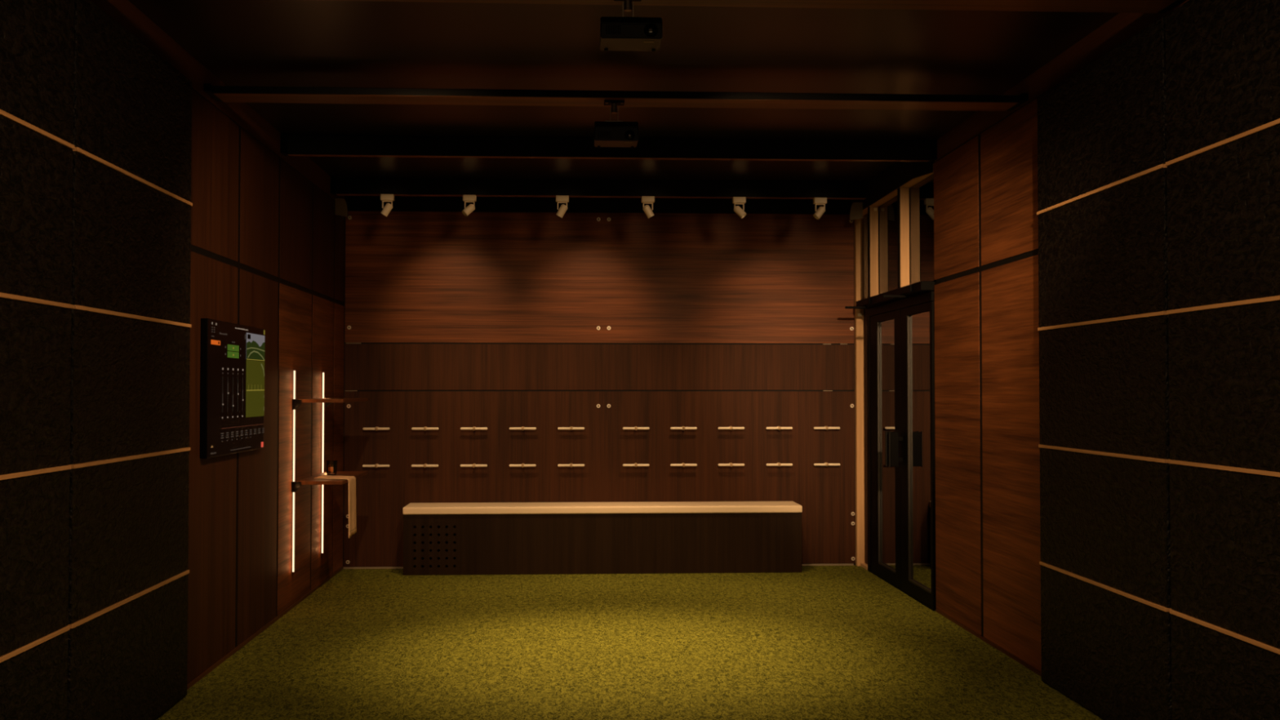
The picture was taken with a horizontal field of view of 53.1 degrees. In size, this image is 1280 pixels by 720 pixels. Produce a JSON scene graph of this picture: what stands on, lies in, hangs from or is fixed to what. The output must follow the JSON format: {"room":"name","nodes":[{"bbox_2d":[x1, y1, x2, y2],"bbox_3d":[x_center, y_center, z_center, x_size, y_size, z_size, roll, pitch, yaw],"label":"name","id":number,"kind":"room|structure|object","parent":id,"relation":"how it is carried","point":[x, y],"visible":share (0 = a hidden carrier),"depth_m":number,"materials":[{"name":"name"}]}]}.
{"room":"golf simulator room","nodes":[
{"label":"golf simulator room","id":0,"kind":"room"},
{"bbox_2d":[191,88,344,667],"bbox_3d":[-2.264,0.014,4.735,0.157,3.190,12.085,0,-1,-3],"label":"wall","id":1,"kind":"structure","parent":0,"point":[197,250],"depth_m":8.38,"materials":[{"name":"black"}]},
{"bbox_2d":[0,631,67,719],"bbox_3d":[-2.125,1.289,4.048,0.052,0.594,1.458,0,-1,-3],"label":"acoustic panel","id":2,"kind":"object","parent":1,"relation":"attached to","point":[33,682],"visible":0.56,"depth_m":4.51,"materials":[{"name":"black fabric"}]},
{"bbox_2d":[0,469,69,657],"bbox_3d":[-2.125,0.684,4.062,0.052,0.584,1.458,0,-1,-3],"label":"acoustic panel","id":3,"kind":"object","parent":1,"relation":"attached to","point":[34,509],"visible":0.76,"depth_m":4.46,"materials":[{"name":"black fabric"}]},
{"bbox_2d":[0,626,70,662],"bbox_3d":[-2.122,0.984,4.055,0.058,0.016,1.452,0,-1,-3],"label":"batten","id":4,"kind":"object","parent":1,"relation":"attached to","point":[34,643],"visible":0.48,"depth_m":4.46,"materials":[{"name":"brown wood"}]},
{"bbox_2d":[0,297,71,475],"bbox_3d":[-2.125,0.083,4.076,0.052,0.586,1.458,0,-1,-3],"label":"acoustic panel","id":5,"kind":"object","parent":1,"relation":"attached to","point":[35,339],"visible":1,"depth_m":4.48,"materials":[{"name":"black fabric"}]},
{"bbox_2d":[0,465,71,479],"bbox_3d":[-2.122,0.384,4.069,0.058,0.016,1.452,0,-1,-3],"label":"batten","id":6,"kind":"object","parent":1,"relation":"attached to","point":[14,475],"visible":0.76,"depth_m":4.47,"materials":[{"name":"brown wood"}]},
{"bbox_2d":[0,115,72,304],"bbox_3d":[-2.125,-0.518,4.090,0.052,0.584,1.458,0,-1,-3],"label":"acoustic panel","id":7,"kind":"object","parent":1,"relation":"attached to","point":[36,170],"visible":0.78,"depth_m":4.48,"materials":[{"name":"black fabric"}]},
{"bbox_2d":[0,292,73,308],"bbox_3d":[-2.122,-0.217,4.083,0.058,0.016,1.452,0,-1,-3],"label":"batten","id":8,"kind":"object","parent":1,"relation":"attached to","point":[6,295],"visible":0.76,"depth_m":4.47,"materials":[{"name":"brown wood"}]},
{"bbox_2d":[0,0,74,144],"bbox_3d":[-2.125,-1.125,4.104,0.052,0.600,1.458,0,-1,-3],"label":"acoustic panel","id":9,"kind":"object","parent":1,"relation":"attached to","point":[37,37],"visible":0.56,"depth_m":4.52,"materials":[{"name":"black fabric"}]},
{"bbox_2d":[0,109,75,149],"bbox_3d":[-2.122,-0.818,4.097,0.058,0.016,1.452,0,-1,-3],"label":"batten","id":10,"kind":"object","parent":1,"relation":"attached to","point":[3,113],"visible":0.48,"depth_m":4.48,"materials":[{"name":"brown wood"}]},
{"bbox_2d":[66,573,188,719],"bbox_3d":[-2.200,1.323,5.529,0.052,0.594,1.465,0,-1,-3],"label":"acoustic panel","id":11,"kind":"object","parent":1,"relation":"attached to","point":[129,661],"visible":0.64,"depth_m":5.49,"materials":[{"name":"black fabric"}]},
{"bbox_2d":[66,569,189,628],"bbox_3d":[-2.197,1.018,5.537,0.058,0.016,1.459,0,-1,-3],"label":"batten","id":12,"kind":"object","parent":1,"relation":"attached to","point":[114,606],"visible":0.48,"depth_m":5.38,"materials":[{"name":"brown wood"}]},
{"bbox_2d":[67,450,189,624],"bbox_3d":[-2.200,0.718,5.543,0.052,0.584,1.465,0,-1,-3],"label":"acoustic panel","id":13,"kind":"object","parent":1,"relation":"attached to","point":[129,519],"visible":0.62,"depth_m":5.38,"materials":[{"name":"black fabric"}]},
{"bbox_2d":[67,447,190,468],"bbox_3d":[-2.197,0.419,5.550,0.058,0.016,1.459,0,-1,-3],"label":"batten","id":14,"kind":"object","parent":1,"relation":"attached to","point":[184,449],"visible":0.66,"depth_m":5.39,"materials":[{"name":"brown wood"}]},
{"bbox_2d":[69,309,190,464],"bbox_3d":[-2.200,0.117,5.557,0.052,0.586,1.465,0,-1,-3],"label":"acoustic panel","id":15,"kind":"object","parent":1,"relation":"attached to","point":[130,383],"visible":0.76,"depth_m":5.39,"materials":[{"name":"black fabric"}]},
{"bbox_2d":[70,151,191,324],"bbox_3d":[-2.200,-0.483,5.571,0.052,0.584,1.465,0,-1,-3],"label":"acoustic panel","id":16,"kind":"object","parent":1,"relation":"attached to","point":[131,239],"visible":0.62,"depth_m":5.40,"materials":[{"name":"black fabric"}]},
{"bbox_2d":[71,304,191,327],"bbox_3d":[-2.197,-0.184,5.564,0.058,0.016,1.459,0,-1,-3],"label":"batten","id":17,"kind":"object","parent":1,"relation":"attached to","point":[75,307],"visible":0.6,"depth_m":5.41,"materials":[{"name":"brown wood"}]},
{"bbox_2d":[72,0,191,202],"bbox_3d":[-2.200,-1.091,5.585,0.052,0.600,1.465,0,-1,-3],"label":"acoustic panel","id":18,"kind":"object","parent":1,"relation":"attached to","point":[132,108],"visible":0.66,"depth_m":5.43,"materials":[{"name":"black fabric"}]},
{"bbox_2d":[72,146,192,206],"bbox_3d":[-2.197,-0.783,5.578,0.058,0.016,1.459,0,-1,-3],"label":"batten","id":19,"kind":"object","parent":1,"relation":"attached to","point":[77,149],"visible":0.46,"depth_m":5.42,"materials":[{"name":"brown wood"}]},
{"bbox_2d":[186,251,238,684],"bbox_3d":[-2.288,0.545,6.795,0.002,2.176,1.105,0,-1,-3],"label":"wall panel","id":20,"kind":"object","parent":1,"relation":"attached to","point":[212,482],"visible":0.64,"depth_m":6.80,"materials":[{"name":"brown wood"}]},
{"bbox_2d":[191,88,239,262],"bbox_3d":[-2.288,-0.971,6.830,0.002,0.787,1.105,0,-1,-3],"label":"wall panel","id":21,"kind":"object","parent":1,"relation":"attached to","point":[215,135],"visible":0.64,"depth_m":6.88,"materials":[{"name":"brown wood"}]},
{"bbox_2d":[90,0,345,199],"bbox_3d":[-2.183,-1.500,4.764,0.002,0.160,12.065,0,-1,-3],"label":"ceiling beam","id":22,"kind":"structure","parent":1,"relation":"attached to","point":[124,12],"depth_m":6.63,"materials":[{"name":"brown wood"}]},
{"bbox_2d":[200,318,264,458],"bbox_3d":[-2.288,0.161,7.238,0.040,0.727,1.222,0,-1,-3],"label":"wall display","id":23,"kind":"object","parent":1,"relation":"attached to","point":[232,376],"visible":1,"depth_m":7.09,"materials":[{"name":"black"}]},
{"bbox_2d":[236,268,278,645],"bbox_3d":[-2.343,0.570,7.868,0.002,2.176,0.955,0,-1,-3],"label":"wall panel","id":24,"kind":"object","parent":1,"relation":"attached to","point":[258,295],"visible":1,"depth_m":7.88,"materials":[{"name":"brown wood"}]},
{"bbox_2d":[240,127,279,276],"bbox_3d":[-2.343,-0.946,7.903,0.002,0.787,0.955,0,-1,-3],"label":"wall panel","id":25,"kind":"object","parent":1,"relation":"attached to","point":[259,166],"visible":1,"depth_m":7.84,"materials":[{"name":"brown wood"}]},
{"bbox_2d":[186,566,343,689],"bbox_3d":[-2.373,1.686,8.497,0.008,0.022,4.445,0,-1,-3],"label":"baseboard","id":26,"kind":"structure","parent":1,"relation":"attached to","point":[236,649],"depth_m":7.77,"materials":[{"name":"brown wood"}]},
{"bbox_2d":[277,283,311,615],"bbox_3d":[-2.395,0.594,8.902,0.002,2.176,1.025,0,-1,-3],"label":"wall panel","id":27,"kind":"object","parent":1,"relation":"attached to","point":[295,304],"visible":0.86,"depth_m":8.85,"materials":[{"name":"brown wood"}]},
{"bbox_2d":[279,158,312,289],"bbox_3d":[-2.395,-0.922,8.937,0.002,0.787,1.025,0,-1,-3],"label":"wall panel","id":28,"kind":"object","parent":1,"relation":"attached to","point":[295,190],"visible":1,"depth_m":8.90,"materials":[{"name":"brown wood"}]},
{"bbox_2d":[311,294,333,590],"bbox_3d":[-2.443,0.616,9.857,0.002,2.176,0.800,0,-1,-3],"label":"wall panel","id":29,"kind":"object","parent":1,"relation":"attached to","point":[322,308],"visible":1,"depth_m":9.79,"materials":[{"name":"brown wood"}]},
{"bbox_2d":[312,184,333,297],"bbox_3d":[-2.443,-0.900,9.893,0.002,0.787,0.800,0,-1,-3],"label":"wall panel","id":30,"kind":"object","parent":1,"relation":"attached to","point":[323,205],"visible":1,"depth_m":9.88,"materials":[{"name":"brown wood"}]},
{"bbox_2d":[291,370,368,572],"bbox_3d":[-2.245,0.775,9.333,0.340,1.382,1.120,0,-1,-3],"label":"wall shelf unit","id":31,"kind":"object","parent":1,"relation":"attached to","point":[326,402],"visible":0.95,"depth_m":8.83,"materials":[{"name":"black metal"}]},
{"bbox_2d":[325,460,337,475],"bbox_3d":[-2.251,0.787,9.342,0.082,0.105,0.082,0,-1,-3],"label":"glass","id":32,"kind":"object","parent":31,"relation":"on","point":[333,468],"visible":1,"depth_m":9.32,"materials":[{"name":"orange"}]},
{"bbox_2d":[314,475,356,537],"bbox_3d":[-2.173,1.042,9.137,0.270,0.415,0.406,0,-1,-3],"label":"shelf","id":33,"kind":"object","parent":31,"relation":"on","point":[352,479],"visible":1,"depth_m":9.10,"materials":[{"name":"brown wood"}]},
{"bbox_2d":[332,302,344,573],"bbox_3d":[-2.477,0.631,10.517,0.002,2.176,0.441,0,-1,-3],"label":"wall panel","id":34,"kind":"object","parent":1,"relation":"attached to","point":[339,310],"visible":1,"depth_m":10.50,"materials":[{"name":"brown wood"}]},
{"bbox_2d":[334,198,347,217],"bbox_3d":[-2.414,-1.231,10.352,0.099,0.150,0.020,0,-1,-3],"label":"plate","id":35,"kind":"object","parent":1,"relation":"attached to","point":[340,205],"visible":1,"depth_m":10.34,"materials":[{"name":"brown paint"}]},
{"bbox_2d":[203,83,1028,111],"bbox_3d":[-0.099,-1.419,6.926,4.378,0.040,0.265,0,-1,-3],"label":"ceiling beam","id":36,"kind":"structure","parent":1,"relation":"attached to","point":[220,93],"depth_m":6.91,"materials":[{"name":"black"}]},
{"bbox_2d":[594,100,638,147],"bbox_3d":[-0.130,-1.283,6.942,0.233,0.234,0.204,0,-1,-3],"label":"projector","id":37,"kind":"object","parent":36,"relation":"hanging from","point":[608,133],"visible":1,"depth_m":6.86,"materials":[{"name":"black plastic"}]},
{"bbox_2d":[598,131,609,137],"bbox_3d":[-0.193,-1.207,6.848,0.059,0.035,0.001,0,-1,-3],"label":"vent","id":38,"kind":"object","parent":37,"relation":"attached to","point":[601,134],"depth_m":6.85,"materials":[{"name":"black"}]},
{"bbox_2d":[342,195,855,567],"bbox_3d":[-0.384,0.158,10.954,4.540,3.190,0.180,0,-1,-3],"label":"wall","id":39,"kind":"structure","parent":0,"point":[361,203],"depth_m":10.89,"materials":[{"name":"black"}]},
{"bbox_2d":[343,563,853,568],"bbox_3d":[-0.332,1.743,10.821,4.315,0.014,0.016,0,-1,-3],"label":"baseboard","id":40,"kind":"structure","parent":39,"relation":"attached to","point":[829,564],"depth_m":10.73,"materials":[{"name":"brown paint"}]},
{"bbox_2d":[343,391,854,566],"bbox_3d":[-0.322,1.001,10.845,4.324,1.468,0.004,0,-1,-3],"label":"wall panel","id":41,"kind":"object","parent":39,"relation":"attached to","point":[825,495],"visible":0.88,"depth_m":10.85,"materials":[{"name":"brown wood"}]},
{"bbox_2d":[362,463,389,467],"bbox_3d":[-2.205,0.886,10.713,0.224,0.035,0.072,0,-1,-3],"label":"holder","id":42,"kind":"object","parent":41,"relation":"attached to","point":[376,465],"visible":1,"depth_m":10.69,"materials":[{"name":"beige metal"}]},
{"bbox_2d":[362,426,390,431],"bbox_3d":[-2.205,0.576,10.720,0.224,0.035,0.072,0,-1,-3],"label":"holder","id":43,"kind":"object","parent":41,"relation":"attached to","point":[375,428],"visible":1,"depth_m":10.69,"materials":[{"name":"beige metal"}]},
{"bbox_2d":[411,426,438,431],"bbox_3d":[-1.801,0.576,10.741,0.224,0.035,0.072,0,-1,-3],"label":"holder","id":44,"kind":"object","parent":41,"relation":"attached to","point":[424,428],"visible":1,"depth_m":10.71,"materials":[{"name":"beige metal"}]},
{"bbox_2d":[411,463,438,467],"bbox_3d":[-1.801,0.886,10.734,0.224,0.035,0.072,0,-1,-3],"label":"holder","id":45,"kind":"object","parent":41,"relation":"attached to","point":[424,465],"visible":1,"depth_m":10.71,"materials":[{"name":"beige metal"}]},
{"bbox_2d":[460,463,487,467],"bbox_3d":[-1.394,0.886,10.754,0.224,0.035,0.072,0,-1,-3],"label":"holder","id":46,"kind":"object","parent":41,"relation":"attached to","point":[473,465],"visible":1,"depth_m":10.73,"materials":[{"name":"beige wood"}]},
{"bbox_2d":[509,426,536,431],"bbox_3d":[-0.987,0.577,10.782,0.224,0.035,0.072,0,-1,-3],"label":"holder","id":47,"kind":"object","parent":41,"relation":"attached to","point":[522,428],"visible":1,"depth_m":10.76,"materials":[{"name":"beige metal"}]},
{"bbox_2d":[509,462,536,467],"bbox_3d":[-0.987,0.887,10.775,0.224,0.035,0.072,0,-1,-3],"label":"holder","id":48,"kind":"object","parent":41,"relation":"attached to","point":[522,464],"visible":1,"depth_m":10.75,"materials":[{"name":"beige wood"}]},
{"bbox_2d":[557,462,584,467],"bbox_3d":[-0.580,0.887,10.795,0.224,0.035,0.072,0,-1,-3],"label":"holder","id":49,"kind":"object","parent":41,"relation":"attached to","point":[571,464],"visible":1,"depth_m":10.77,"materials":[{"name":"beige wood"}]},
{"bbox_2d":[670,462,697,466],"bbox_3d":[0.368,0.889,10.843,0.224,0.035,0.072,0,-1,-3],"label":"holder","id":50,"kind":"object","parent":41,"relation":"attached to","point":[682,464],"visible":1,"depth_m":10.82,"materials":[{"name":"beige wood"}]},
{"bbox_2d":[813,426,839,430],"bbox_3d":[1.590,0.580,10.912,0.224,0.035,0.072,0,-1,-3],"label":"holder","id":51,"kind":"object","parent":41,"relation":"attached to","point":[826,428],"visible":1,"depth_m":10.88,"materials":[{"name":"beige metal"}]},
{"bbox_2d":[813,462,839,466],"bbox_3d":[1.590,0.890,10.905,0.224,0.035,0.072,0,-1,-3],"label":"holder","id":52,"kind":"object","parent":41,"relation":"attached to","point":[825,464],"visible":1,"depth_m":10.88,"materials":[{"name":"beige metal"}]},
{"bbox_2d":[344,342,854,391],"bbox_3d":[-0.322,0.061,10.866,4.324,0.406,0.005,0,-1,-3],"label":"wall panel","id":53,"kind":"object","parent":39,"relation":"attached to","point":[367,366],"visible":1,"depth_m":10.86,"materials":[{"name":"brown wood"}]},
{"bbox_2d":[345,210,853,343],"bbox_3d":[-0.322,-0.699,10.884,4.324,1.109,0.004,0,-1,-3],"label":"wall panel","id":54,"kind":"object","parent":39,"relation":"attached to","point":[411,277],"visible":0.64,"depth_m":10.88,"materials":[{"name":"brown wood"}]},
{"bbox_2d":[128,0,1119,182],"bbox_3d":[0.051,-1.626,4.973,4.800,0.100,12.250,0,-1,-3],"label":"ceiling","id":55,"kind":"structure","parent":0,"point":[301,43],"depth_m":6.63,"materials":[{"name":"black"}]},
{"bbox_2d":[330,176,866,199],"bbox_3d":[-0.271,-1.386,10.334,4.378,0.132,0.140,0,-1,-3],"label":"ceiling beam","id":56,"kind":"structure","parent":55,"relation":"attached to","point":[422,187],"depth_m":10.32,"materials":[{"name":"black"}]},
{"bbox_2d":[380,194,394,216],"bbox_3d":[-2.022,-1.235,10.243,0.106,0.177,0.062,0,-1,-3],"label":"spotlight","id":57,"kind":"object","parent":56,"relation":"attached to","point":[385,211],"visible":1,"depth_m":10.22,"materials":[{"name":"white metal"}]},
{"bbox_2d":[462,195,476,216],"bbox_3d":[-1.371,-1.237,10.269,0.111,0.172,0.084,0,-1,-3],"label":"spotlight","id":58,"kind":"object","parent":56,"relation":"attached to","point":[470,208],"visible":1,"depth_m":10.25,"materials":[{"name":"white metal"}]},
{"bbox_2d":[555,195,568,217],"bbox_3d":[-0.626,-1.233,10.314,0.104,0.178,0.067,0,-1,-3],"label":"spotlight","id":59,"kind":"object","parent":56,"relation":"attached to","point":[559,198],"visible":1,"depth_m":10.29,"materials":[{"name":"white metal"}]},
{"bbox_2d":[641,195,654,218],"bbox_3d":[0.064,-1.232,10.349,0.104,0.178,0.067,0,-1,-3],"label":"spotlight","id":60,"kind":"object","parent":56,"relation":"attached to","point":[645,199],"visible":1,"depth_m":10.32,"materials":[{"name":"white metal"}]},
{"bbox_2d":[732,196,746,218],"bbox_3d":[0.808,-1.233,10.380,0.110,0.174,0.081,0,-1,-3],"label":"spotlight","id":61,"kind":"object","parent":56,"relation":"attached to","point":[735,200],"visible":1,"depth_m":10.36,"materials":[{"name":"white metal"}]},
{"bbox_2d":[813,197,826,219],"bbox_3d":[1.463,-1.231,10.416,0.109,0.176,0.071,0,-1,-3],"label":"spotlight","id":62,"kind":"object","parent":56,"relation":"attached to","point":[816,201],"visible":1,"depth_m":10.39,"materials":[{"name":"white metal"}]},
{"bbox_2d":[280,133,937,161],"bbox_3d":[-0.183,-1.425,8.594,4.378,0.134,0.115,0,-1,-3],"label":"ceiling beam","id":63,"kind":"structure","parent":55,"relation":"attached to","point":[304,145],"depth_m":8.59,"materials":[{"name":"black"}]},
{"bbox_2d":[312,0,1183,13],"bbox_3d":[-0.004,-1.473,5.059,4.378,0.062,0.275,0,-1,-3],"label":"ceiling beam","id":64,"kind":"structure","parent":55,"relation":"attached to","point":[1067,6],"depth_m":5.17,"materials":[{"name":"black"}]},
{"bbox_2d":[600,0,662,51],"bbox_3d":[-0.037,-1.341,5.055,0.240,0.204,0.204,0,-1,-3],"label":"projector","id":65,"kind":"object","parent":64,"relation":"hanging from","point":[633,33],"visible":1,"depth_m":4.98,"materials":[{"name":"black plastic"}]},
{"bbox_2d":[605,25,621,34],"bbox_3d":[-0.103,-1.280,4.961,0.059,0.035,0.001,0,-1,-3],"label":"vent","id":66,"kind":"object","parent":65,"relation":"attached to","point":[610,29],"depth_m":4.96,"materials":[{"name":"black"}]},
{"bbox_2d":[155,564,1104,719],"bbox_3d":[0.051,1.663,4.897,4.800,0.100,12.250,0,-1,-3],"label":"floor","id":67,"kind":"structure","parent":0,"point":[816,642],"depth_m":7.19,"materials":[{"name":"green carpet"}]},
{"bbox_2d":[402,501,802,575],"bbox_3d":[-0.302,1.470,10.616,3.251,0.547,0.429,0,-1,-3],"label":"bench","id":68,"kind":"object","parent":67,"relation":"on","point":[517,538],"visible":1,"depth_m":10.42,"materials":[{"name":"brown wood"}]},
{"bbox_2d":[402,501,802,514],"bbox_3d":[-0.302,1.226,10.621,3.251,0.059,0.429,0,-1,-3],"label":"bench top","id":69,"kind":"object","parent":68,"relation":"on","point":[700,507],"depth_m":10.45,"materials":[{"name":"beige wood"}]},
{"bbox_2d":[853,218,865,566],"bbox_3d":[1.876,0.263,10.928,0.068,2.979,0.075,0,-1,-3],"label":"post","id":70,"kind":"object","parent":67,"relation":"on","point":[859,313],"visible":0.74,"depth_m":10.90,"materials":[{"name":"brown wood"}]},
{"bbox_2d":[933,15,1165,672],"bbox_3d":[2.319,0.022,5.050,0.257,3.190,12.250,0,-1,-3],"label":"wall","id":71,"kind":"structure","parent":0,"point":[1034,252],"depth_m":7.72,"materials":[{"name":"black"}]},
{"bbox_2d":[863,308,867,564],"bbox_3d":[1.923,0.260,10.818,0.014,2.979,0.300,0,-1,-3],"label":"trim","id":72,"kind":"structure","parent":71,"relation":"attached to","point":[864,309],"depth_m":10.85,"materials":[{"name":"brown wood"}]},
{"bbox_2d":[870,309,902,589],"bbox_3d":[1.893,0.676,10.043,0.153,2.088,0.985,0,-1,-3],"label":"door","id":73,"kind":"structure","parent":71,"relation":"in","point":[885,328],"depth_m":10.11,"materials":[{"name":"glass"}]},
{"bbox_2d":[844,280,935,308],"bbox_3d":[1.846,-0.474,9.730,0.279,0.082,2.018,0,-1,-3],"label":"canopy","id":74,"kind":"object","parent":71,"relation":"attached to","point":[922,286],"visible":0.94,"depth_m":9.22,"materials":[{"name":"black metal"}]},
{"bbox_2d":[851,161,935,298],"bbox_3d":[1.927,-0.989,9.866,0.107,0.943,2.260,0,-1,-3],"label":"window","id":75,"kind":"structure","parent":71,"relation":"in","point":[898,218],"depth_m":9.38,"materials":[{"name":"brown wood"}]},
{"bbox_2d":[849,202,862,220],"bbox_3d":[1.784,-1.226,10.565,0.105,0.150,0.020,0,-1,-3],"label":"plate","id":76,"kind":"object","parent":75,"relation":"attached to","point":[856,209],"visible":1,"depth_m":10.56,"materials":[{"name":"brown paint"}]},
{"bbox_2d":[866,291,935,610],"bbox_3d":[1.962,0.638,9.670,0.052,2.170,1.938,0,-1,-3],"label":"door frame","id":77,"kind":"structure","parent":71,"relation":"attached to","point":[926,297],"depth_m":10.53,"materials":[{"name":"black metal"}]},
{"bbox_2d":[888,301,936,608],"bbox_3d":[1.939,0.655,9.121,0.153,2.088,0.841,0,-1,-3],"label":"door","id":78,"kind":"structure","parent":71,"relation":"in","point":[917,460],"depth_m":9.15,"materials":[{"name":"glass"}]},
{"bbox_2d":[933,135,978,279],"bbox_3d":[2.028,-0.953,8.242,0.002,0.797,0.960,0,-1,-3],"label":"wall panel","id":79,"kind":"object","parent":71,"relation":"attached to","point":[956,175],"visible":1,"depth_m":8.19,"materials":[{"name":"brown wood"}]},
{"bbox_2d":[933,271,981,635],"bbox_3d":[2.028,0.574,8.207,0.002,2.192,0.960,0,-1,-3],"label":"wall panel","id":80,"kind":"object","parent":71,"relation":"attached to","point":[957,300],"visible":1,"depth_m":8.15,"materials":[{"name":"brown wood"}]},
{"bbox_2d":[935,608,1041,676],"bbox_3d":[2.055,1.667,7.617,0.006,0.018,2.080,0,-1,-3],"label":"baseboard","id":81,"kind":"structure","parent":71,"relation":"attached to","point":[952,620],"depth_m":7.48,"materials":[{"name":"brown wood"}]},
{"bbox_2d":[980,98,1038,266],"bbox_3d":[2.083,-0.979,7.157,0.002,0.797,1.115,0,-1,-3],"label":"wall panel","id":82,"kind":"object","parent":71,"relation":"attached to","point":[1009,148],"visible":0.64,"depth_m":7.19,"materials":[{"name":"brown wood"}]},
{"bbox_2d":[981,254,1041,671],"bbox_3d":[2.083,0.549,7.121,0.002,2.192,1.115,0,-1,-3],"label":"wall panel","id":83,"kind":"object","parent":71,"relation":"attached to","point":[1011,440],"visible":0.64,"depth_m":7.17,"materials":[{"name":"brown wood"}]},
{"bbox_2d":[934,0,1189,161],"bbox_3d":[2.252,-1.532,3.835,0.002,0.140,9.760,0,-1,-3],"label":"ceiling beam","id":84,"kind":"structure","parent":71,"relation":"attached to","point":[1122,26],"depth_m":6.42,"materials":[{"name":"brown wood"}]},
{"bbox_2d":[1036,17,1166,211],"bbox_3d":[2.121,-1.083,5.926,0.052,0.600,1.420,0,-1,-3],"label":"acoustic panel","id":85,"kind":"object","parent":71,"relation":"attached to","point":[1104,124],"visible":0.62,"depth_m":5.78,"materials":[{"name":"black fabric"}]},
{"bbox_2d":[1036,164,1167,214],"bbox_3d":[2.118,-0.775,5.919,0.058,0.016,1.414,0,-1,-3],"label":"batten","id":86,"kind":"object","parent":71,"relation":"attached to","point":[1161,166],"visible":0.54,"depth_m":5.77,"materials":[{"name":"brown wood"}]},
{"bbox_2d":[1037,311,1168,330],"bbox_3d":[2.118,-0.175,5.905,0.058,0.016,1.414,0,-1,-3],"label":"batten","id":87,"kind":"object","parent":71,"relation":"attached to","point":[1161,313],"visible":0.68,"depth_m":5.76,"materials":[{"name":"brown wood"}]},
{"bbox_2d":[1038,167,1168,327],"bbox_3d":[2.121,-0.476,5.912,0.052,0.584,1.420,0,-1,-3],"label":"acoustic panel","id":88,"kind":"object","parent":71,"relation":"attached to","point":[1103,255],"visible":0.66,"depth_m":5.76,"materials":[{"name":"black fabric"}]},
{"bbox_2d":[1038,444,1169,462],"bbox_3d":[2.118,0.426,5.891,0.058,0.016,1.414,0,-1,-3],"label":"batten","id":89,"kind":"object","parent":71,"relation":"attached to","point":[1068,449],"visible":0.68,"depth_m":5.74,"materials":[{"name":"brown wood"}]},
{"bbox_2d":[1039,315,1169,458],"bbox_3d":[2.121,0.125,5.898,0.052,0.586,1.420,0,-1,-3],"label":"acoustic panel","id":90,"kind":"object","parent":71,"relation":"attached to","point":[1104,386],"visible":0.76,"depth_m":5.75,"materials":[{"name":"black fabric"}]},
{"bbox_2d":[1039,561,1172,612],"bbox_3d":[2.118,1.027,5.878,0.058,0.016,1.414,0,-1,-3],"label":"batten","id":91,"kind":"object","parent":71,"relation":"attached to","point":[1154,605],"visible":0.64,"depth_m":5.72,"materials":[{"name":"brown wood"}]},
{"bbox_2d":[1040,447,1171,608],"bbox_3d":[2.121,0.726,5.885,0.052,0.584,1.420,0,-1,-3],"label":"acoustic panel","id":92,"kind":"object","parent":71,"relation":"attached to","point":[1104,519],"visible":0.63,"depth_m":5.74,"materials":[{"name":"black fabric"}]},
{"bbox_2d":[1040,564,1172,719],"bbox_3d":[2.121,1.331,5.871,0.052,0.594,1.420,0,-1,-3],"label":"acoustic panel","id":93,"kind":"object","parent":71,"relation":"attached to","point":[1109,652],"visible":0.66,"depth_m":5.78,"materials":[{"name":"black fabric"}]},
{"bbox_2d":[1165,118,1279,166],"bbox_3d":[2.192,-0.809,4.461,0.058,0.016,1.444,0,-1,-3],"label":"batten","id":94,"kind":"object","parent":71,"relation":"attached to","point":[1277,122],"visible":0.55,"depth_m":4.71,"materials":[{"name":"brown wood"}]},
{"bbox_2d":[1165,0,1279,161],"bbox_3d":[2.195,-1.117,4.469,0.052,0.600,1.450,0,-1,-3],"label":"acoustic panel","id":95,"kind":"object","parent":71,"relation":"attached to","point":[1223,56],"visible":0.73,"depth_m":4.75,"materials":[{"name":"black fabric"}]},
{"bbox_2d":[1166,295,1279,314],"bbox_3d":[2.192,-0.209,4.447,0.058,0.016,1.444,0,-1,-3],"label":"batten","id":96,"kind":"object","parent":71,"relation":"attached to","point":[1277,297],"visible":0.83,"depth_m":4.70,"materials":[{"name":"brown wood"}]},
{"bbox_2d":[1166,124,1279,310],"bbox_3d":[2.195,-0.509,4.455,0.052,0.584,1.450,0,-1,-3],"label":"acoustic panel","id":97,"kind":"object","parent":71,"relation":"attached to","point":[1224,201],"visible":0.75,"depth_m":4.71,"materials":[{"name":"black fabric"}]},
{"bbox_2d":[1168,459,1279,477],"bbox_3d":[2.192,0.392,4.434,0.058,0.016,1.444,0,-1,-3],"label":"batten","id":98,"kind":"object","parent":71,"relation":"attached to","point":[1170,461],"visible":0.85,"depth_m":4.69,"materials":[{"name":"brown wood"}]},
{"bbox_2d":[1168,300,1279,472],"bbox_3d":[2.195,0.092,4.441,0.052,0.586,1.450,0,-1,-3],"label":"acoustic panel","id":99,"kind":"object","parent":71,"relation":"attached to","point":[1224,362],"visible":1,"depth_m":4.70,"materials":[{"name":"black fabric"}]},
{"bbox_2d":[1169,609,1279,654],"bbox_3d":[2.192,0.993,4.420,0.058,0.016,1.444,0,-1,-3],"label":"batten","id":100,"kind":"object","parent":71,"relation":"attached to","point":[1255,642],"visible":0.69,"depth_m":4.68,"materials":[{"name":"brown wood"}]},
{"bbox_2d":[1169,463,1279,648],"bbox_3d":[2.195,0.692,4.427,0.052,0.584,1.450,0,-1,-3],"label":"acoustic panel","id":101,"kind":"object","parent":71,"relation":"attached to","point":[1225,525],"visible":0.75,"depth_m":4.70,"materials":[{"name":"black fabric"}]},
{"bbox_2d":[1171,613,1279,719],"bbox_3d":[2.195,1.297,4.413,0.052,0.594,1.450,0,-1,-3],"label":"acoustic panel","id":102,"kind":"object","parent":71,"relation":"attached to","point":[1215,675],"visible":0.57,"depth_m":4.75,"materials":[{"name":"black fabric"}]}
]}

